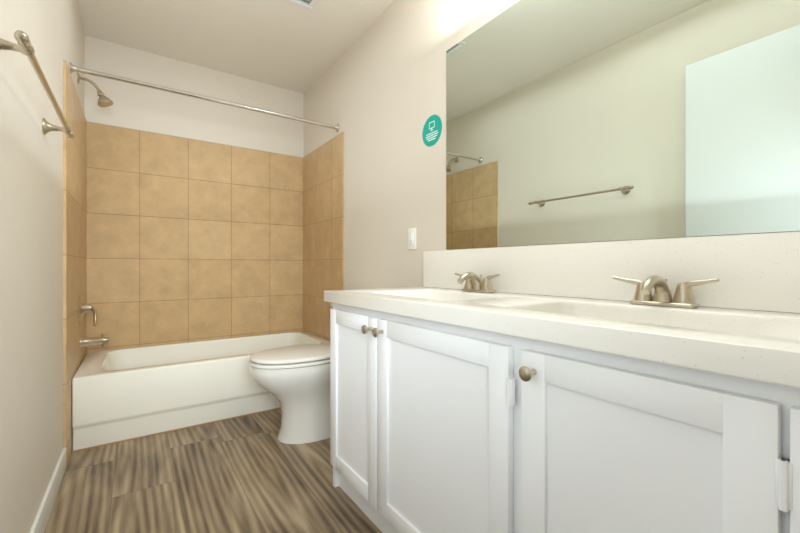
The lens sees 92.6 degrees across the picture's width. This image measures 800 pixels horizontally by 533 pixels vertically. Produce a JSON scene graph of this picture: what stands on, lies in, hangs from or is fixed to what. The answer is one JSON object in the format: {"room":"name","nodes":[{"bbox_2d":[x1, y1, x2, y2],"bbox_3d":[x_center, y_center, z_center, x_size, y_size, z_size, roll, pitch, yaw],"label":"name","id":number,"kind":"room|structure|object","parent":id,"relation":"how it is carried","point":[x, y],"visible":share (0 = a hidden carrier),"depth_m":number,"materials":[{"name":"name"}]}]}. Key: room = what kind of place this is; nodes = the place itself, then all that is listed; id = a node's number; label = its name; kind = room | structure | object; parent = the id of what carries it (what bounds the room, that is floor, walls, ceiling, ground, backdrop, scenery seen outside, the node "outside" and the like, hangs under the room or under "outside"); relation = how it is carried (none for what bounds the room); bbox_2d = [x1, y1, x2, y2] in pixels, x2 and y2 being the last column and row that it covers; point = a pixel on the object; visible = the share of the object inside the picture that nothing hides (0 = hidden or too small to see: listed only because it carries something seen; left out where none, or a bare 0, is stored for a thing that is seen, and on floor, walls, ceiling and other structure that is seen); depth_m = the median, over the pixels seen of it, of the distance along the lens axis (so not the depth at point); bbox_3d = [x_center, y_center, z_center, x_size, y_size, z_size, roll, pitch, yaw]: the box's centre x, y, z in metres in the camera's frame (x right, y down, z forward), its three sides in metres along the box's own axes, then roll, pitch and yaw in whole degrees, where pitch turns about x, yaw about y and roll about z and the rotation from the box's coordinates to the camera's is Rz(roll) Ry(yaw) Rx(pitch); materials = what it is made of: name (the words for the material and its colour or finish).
{"room":"bathroom","nodes":[
{"label":"bathroom","id":0,"kind":"room"},
{"bbox_2d":[0,0,84,532],"bbox_3d":[-1.128,-0.300,1.050,0.100,2.500,3.810,0,0,-35],"label":"wall","id":1,"kind":"structure","parent":0,"point":[31,300],"depth_m":1.25,"materials":[{"name":"paint"}]},
{"bbox_2d":[0,30,73,137],"bbox_3d":[-1.104,-0.520,1.173,0.080,0.060,0.817,0,0,-35],"label":"towel rail","id":2,"kind":"object","parent":1,"relation":"attached to","point":[23,46],"visible":1,"depth_m":1.01,"materials":[{"name":"silver metal"}]},
{"bbox_2d":[29,447,65,532],"bbox_3d":[-0.816,0.900,0.699,0.013,0.100,2.678,0,0,-35],"label":"baseboard","id":3,"kind":"structure","parent":1,"relation":"attached to","point":[39,524],"depth_m":1.46,"materials":[{"name":"white wood"}]},
{"bbox_2d":[63,60,86,466],"bbox_3d":[-1.845,-0.010,2.183,0.012,1.920,0.930,0,0,-35],"label":"tile","id":4,"kind":"structure","parent":1,"relation":"attached to","point":[74,220],"depth_m":1.98,"materials":[{"name":"beige tile"}]},
{"bbox_2d":[78,294,96,325],"bbox_3d":[-1.855,0.257,2.280,0.082,0.189,0.176,0,0,-35],"label":"tub valve","id":5,"kind":"object","parent":4,"relation":"attached to","point":[84,308],"visible":1,"depth_m":2.25,"materials":[{"name":"silver metal"}]},
{"bbox_2d":[79,334,108,347],"bbox_3d":[-1.832,0.446,2.295,0.137,0.079,0.066,0,0,-35],"label":"tub spout","id":6,"kind":"object","parent":4,"relation":"attached to","point":[102,341],"visible":1,"depth_m":2.28,"materials":[{"name":"silver metal"}]},
{"bbox_2d":[77,72,112,106],"bbox_3d":[-1.829,-1.055,2.298,0.171,0.174,0.082,0,0,-35],"label":"shower head","id":7,"kind":"object","parent":1,"relation":"attached to","point":[104,101],"visible":1,"depth_m":2.29},
{"bbox_2d":[69,61,339,131],"bbox_3d":[-1.085,-1.030,2.411,1.520,0.060,0.060,0,0,-35],"label":"rail","id":8,"kind":"object","parent":1,"relation":"attached to","point":[73,68],"visible":1,"depth_m":2.28,"materials":[{"name":"silver metal"}]},
{"bbox_2d":[85,36,303,157],"bbox_3d":[-1.518,-0.300,3.036,1.520,2.500,0.100,0,0,-35],"label":"wall","id":9,"kind":"structure","parent":0,"point":[140,108],"depth_m":2.91,"materials":[{"name":"paint"}]},
{"bbox_2d":[87,122,302,351],"bbox_3d":[-1.486,-0.010,2.990,1.496,1.920,0.012,0,0,-35],"label":"tile","id":10,"kind":"structure","parent":9,"relation":"attached to","point":[189,240],"depth_m":2.90,"materials":[{"name":"beige tile"}]},
{"bbox_2d":[44,408,381,532],"bbox_3d":[-0.462,1.000,1.511,1.720,0.100,3.810,0,0,-35],"label":"floor","id":11,"kind":"structure","parent":0,"point":[252,473],"depth_m":1.65,"materials":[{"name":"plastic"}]},
{"bbox_2d":[72,331,329,451],"bbox_3d":[-1.269,0.760,2.676,1.492,0.380,0.746,0,0,-35],"label":"bathtub","id":12,"kind":"object","parent":11,"relation":"on","point":[124,394],"visible":0.75,"depth_m":2.25,"materials":[{"name":"white ceramic"}]},
{"bbox_2d":[248,303,332,443],"bbox_3d":[-0.486,0.557,2.218,0.741,0.785,0.450,0,0,-35],"label":"toilet","id":13,"kind":"object","parent":11,"relation":"on","point":[294,380],"visible":0.4,"depth_m":2.05,"materials":[{"name":"white ceramic"}]},
{"bbox_2d":[324,232,799,532],"bbox_3d":[0.414,0.436,1.059,0.589,1.028,1.830,0,0,-35],"label":"bathroom vanity","id":14,"kind":"object","parent":11,"relation":"on","point":[643,386],"visible":1,"depth_m":0.87,"materials":[{"name":"white wood"}]},
{"bbox_2d":[77,0,393,93],"bbox_3d":[-0.462,-1.600,1.511,1.720,0.100,3.810,0,0,-35],"label":"ceiling","id":15,"kind":"structure","parent":0,"point":[286,44],"depth_m":2.52,"materials":[{"name":"paint"}]},
{"bbox_2d":[287,0,317,9],"bbox_3d":[-0.567,-1.543,2.101,0.280,0.013,0.280,0,0,-35],"label":"ceiling vent","id":16,"kind":"object","parent":15,"relation":"in","point":[309,4],"visible":0.98,"depth_m":2.23,"materials":[{"name":"white"}]},
{"bbox_2d":[304,0,799,289],"bbox_3d":[0.204,-0.300,1.972,0.100,2.500,3.810,0,0,-35],"label":"wall","id":17,"kind":"structure","parent":0,"point":[376,91],"depth_m":2.23,"materials":[{"name":"paint"}]},
{"bbox_2d":[303,132,343,340],"bbox_3d":[-0.639,-0.010,3.091,0.012,1.920,0.810,0,0,-35],"label":"tile","id":18,"kind":"structure","parent":17,"relation":"attached to","point":[323,217],"depth_m":3.05,"materials":[{"name":"beige tile"}]},
{"bbox_2d":[408,228,415,249],"bbox_3d":[0.062,-0.150,2.075,0.014,0.116,0.070,0,0,-35],"label":"switch plate","id":19,"kind":"object","parent":17,"relation":"attached to","point":[411,238],"visible":1,"depth_m":2.07,"materials":[{"name":"white plastic"}]},
{"bbox_2d":[422,115,441,146],"bbox_3d":[0.162,-0.690,1.943,0.001,0.156,0.156,0,0,-35],"label":"sign","id":20,"kind":"object","parent":17,"relation":"attached to","point":[432,130],"visible":1,"depth_m":1.94,"materials":[{"name":"teal plastic"}]},
{"bbox_2d":[446,0,799,249],"bbox_3d":[0.701,-0.560,1.160,0.006,0.959,1.670,0,0,-35],"label":"mirror","id":21,"kind":"object","parent":17,"relation":"attached to","point":[574,121],"visible":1,"depth_m":1.18,"materials":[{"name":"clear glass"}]}
]}

